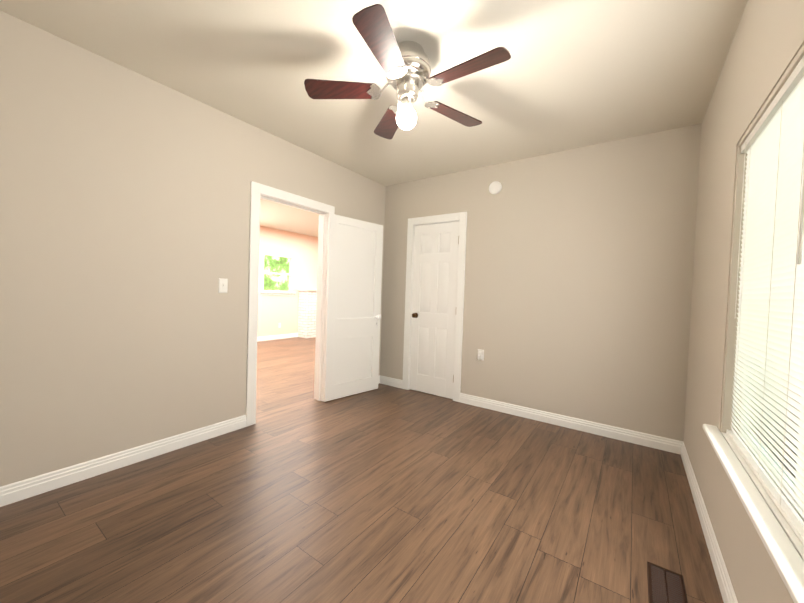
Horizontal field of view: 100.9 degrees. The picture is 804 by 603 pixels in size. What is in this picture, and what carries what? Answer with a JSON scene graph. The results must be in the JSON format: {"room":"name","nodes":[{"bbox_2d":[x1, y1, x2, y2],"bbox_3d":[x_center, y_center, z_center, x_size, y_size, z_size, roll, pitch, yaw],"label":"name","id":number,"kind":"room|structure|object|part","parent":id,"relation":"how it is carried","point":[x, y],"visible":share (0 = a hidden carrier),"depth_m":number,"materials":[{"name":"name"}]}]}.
{"room":"empty bedroom","nodes":[
{"label":"empty bedroom","id":0,"kind":"room"},
{"bbox_2d":[0,10,385,486],"bbox_3d":[-0.432,-0.216,4.243,0.120,2.600,8.440,3,2,35],"label":"wall","id":1,"kind":"structure","parent":0,"point":[124,216],"depth_m":2.14,"materials":[{"name":"beige paint"}]},
{"bbox_2d":[0,415,246,506],"bbox_3d":[-1.887,1.044,2.148,0.015,0.104,1.830,3,2,35],"label":"baseboard","id":2,"kind":"structure","parent":1,"relation":"attached to","point":[29,487],"depth_m":2.14,"materials":[{"name":"white wood"}]},
{"bbox_2d":[218,278,227,292],"bbox_3d":[-1.445,-0.128,2.689,0.016,0.117,0.072,3,2,35],"label":"light switch","id":3,"kind":"object","parent":1,"relation":"attached to","point":[223,285],"visible":1,"depth_m":2.69,"materials":[{"name":"white plastic"}]},
{"bbox_2d":[246,181,334,426],"bbox_3d":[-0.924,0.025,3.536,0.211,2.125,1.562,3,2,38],"label":"door frame","id":4,"kind":"structure","parent":1,"relation":"attached to","point":[257,189],"depth_m":2.98,"materials":[{"name":"white wood"}]},
{"bbox_2d":[323,213,382,401],"bbox_3d":[-0.545,0.072,3.841,0.161,2.020,0.783,3,2,44],"label":"entry door","id":5,"kind":"structure","parent":1,"relation":"in","point":[353,303],"depth_m":3.80,"materials":[{"name":"white wood"}]},
{"bbox_2d":[257,226,317,336],"bbox_3d":[-3.864,-0.395,6.656,0.120,2.600,8.440,3,2,35],"label":"wall","id":6,"kind":"structure","parent":0,"point":[275,310],"depth_m":8.04,"materials":[{"name":"beige paint"}]},
{"bbox_2d":[257,333,297,340],"bbox_3d":[-4.419,0.858,5.842,0.015,0.104,6.220,3,2,35],"label":"baseboard","id":7,"kind":"structure","parent":6,"relation":"attached to","point":[273,337],"depth_m":7.89,"materials":[{"name":"white wood"}]},
{"bbox_2d":[261,253,295,295],"bbox_3d":[-2.954,-0.622,7.891,0.170,0.955,0.910,3,2,35],"label":"window","id":8,"kind":"structure","parent":6,"relation":"in","point":[290,292],"depth_m":7.95,"materials":[{"name":"white wood"}]},
{"bbox_2d":[0,337,723,602],"bbox_3d":[-0.877,1.122,4.562,8.140,0.120,9.000,3,2,35],"label":"floor","id":9,"kind":"structure","parent":0,"point":[297,492],"depth_m":1.79,"materials":[{"name":"brown wood"}]},
{"bbox_2d":[297,288,316,337],"bbox_3d":[-1.971,0.287,8.946,0.398,1.235,1.800,3,2,35],"label":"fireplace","id":10,"kind":"object","parent":9,"relation":"on","point":[307,302],"visible":0.25,"depth_m":8.28,"materials":[{"name":"white paint"}]},
{"bbox_2d":[647,561,687,602],"bbox_3d":[1.101,1.211,1.377,0.130,0.008,0.325,3,2,35],"label":"floor vent","id":11,"kind":"object","parent":9,"relation":"in","point":[666,585],"visible":1,"depth_m":1.41,"materials":[{"name":"brown metal"}]},
{"bbox_2d":[0,0,747,236],"bbox_3d":[-0.788,-1.595,4.487,8.140,0.120,9.000,3,2,35],"label":"ceiling","id":12,"kind":"structure","parent":0,"point":[570,74],"depth_m":2.02,"materials":[{"name":"beige paint"}]},
{"bbox_2d":[304,4,510,138],"bbox_3d":[0.063,-1.212,1.895,1.098,0.446,1.140,3,2,35],"label":"ceiling fan","id":13,"kind":"object","parent":12,"relation":"hanging from","point":[405,66],"visible":1,"depth_m":1.84,"materials":[{"name":"brown wood"}]},
{"bbox_3d":[0.026,-1.061,1.924,0.120,0.120,0.120,3,2,35],"label":"bulb","id":14,"kind":"part","parent":13,"relation":"part of","materials":[{"name":"white glass"}]},
{"bbox_2d":[380,123,701,440],"bbox_3d":[1.094,-0.145,3.512,3.220,2.600,0.120,3,2,35],"label":"wall","id":15,"kind":"structure","parent":0,"point":[579,263],"depth_m":3.07,"materials":[{"name":"beige paint"}]},
{"bbox_2d":[380,375,401,387],"bbox_3d":[-0.133,1.042,4.299,0.350,0.104,0.015,3,2,35],"label":"baseboard","id":16,"kind":"structure","parent":15,"relation":"attached to","point":[385,380],"depth_m":4.30,"materials":[{"name":"white wood"}]},
{"bbox_2d":[409,221,458,398],"bbox_3d":[0.367,0.095,3.942,0.612,2.033,0.102,3,2,35],"label":"closet door","id":17,"kind":"structure","parent":15,"relation":"in","point":[435,273],"depth_m":3.95,"materials":[{"name":"white wood"}]},
{"bbox_2d":[402,212,466,401],"bbox_3d":[0.403,0.086,3.999,0.650,2.065,0.120,3,2,35],"label":"door frame","id":18,"kind":"structure","parent":15,"relation":"attached to","point":[412,289],"depth_m":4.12,"materials":[{"name":"white wood"}]},
{"bbox_2d":[477,349,483,360],"bbox_3d":[0.844,0.580,3.594,0.072,0.117,0.040,3,2,35],"label":"electrical outlet","id":19,"kind":"object","parent":15,"relation":"attached to","point":[480,356],"visible":1,"depth_m":3.59,"materials":[{"name":"white plastic"}]},
{"bbox_2d":[489,181,501,194],"bbox_3d":[0.977,-1.200,3.493,0.136,0.136,0.039,3,2,35],"label":"smoke detector","id":20,"kind":"object","parent":15,"relation":"attached to","point":[495,187],"visible":1,"depth_m":3.48,"materials":[{"name":"white plastic"}]},
{"bbox_2d":[460,393,679,452],"bbox_3d":[1.428,1.123,3.202,1.890,0.104,0.015,3,2,35],"label":"baseboard","id":21,"kind":"structure","parent":15,"relation":"attached to","point":[644,439],"depth_m":3.06,"materials":[{"name":"white wood"}]},
{"bbox_2d":[683,0,803,602],"bbox_3d":[1.222,-0.072,1.002,0.120,2.600,3.840,3,2,35],"label":"wall","id":22,"kind":"structure","parent":0,"point":[767,43],"depth_m":1.65,"materials":[{"name":"beige paint"}]},
{"bbox_2d":[676,441,737,602],"bbox_3d":[1.160,1.172,1.125,0.015,0.104,3.720,3,2,35],"label":"baseboard","id":23,"kind":"structure","parent":22,"relation":"attached to","point":[723,579],"depth_m":1.64,"materials":[{"name":"white wood"}]},
{"bbox_2d":[702,424,803,602],"bbox_3d":[1.093,0.673,1.023,0.052,0.092,1.620,3,2,35],"label":"window sill","id":24,"kind":"structure","parent":22,"relation":"attached to","point":[787,560],"depth_m":0.95,"materials":[{"name":"white wood"}]},
{"bbox_2d":[721,44,803,561],"bbox_3d":[1.189,-0.049,0.953,0.116,1.385,1.480,3,2,35],"label":"window","id":25,"kind":"structure","parent":22,"relation":"in","point":[729,379],"depth_m":1.55,"materials":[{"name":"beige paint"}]},
{"bbox_2d":[726,56,803,545],"bbox_3d":[1.160,-0.046,0.973,0.058,1.348,1.428,3,2,35],"label":"window blinds","id":26,"kind":"object","parent":25,"relation":"attached to","point":[770,322],"visible":1,"depth_m":1.15,"materials":[{"name":"white plastic"}]},
{"label":"outside","id":27,"kind":"structure","parent":0,"visible":0},
{"bbox_2d":[264,255,288,290],"bbox_3d":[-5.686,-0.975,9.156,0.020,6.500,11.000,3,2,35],"label":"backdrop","id":28,"kind":"structure","parent":27,"point":[280,260],"depth_m":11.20,"materials":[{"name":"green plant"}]}
]}

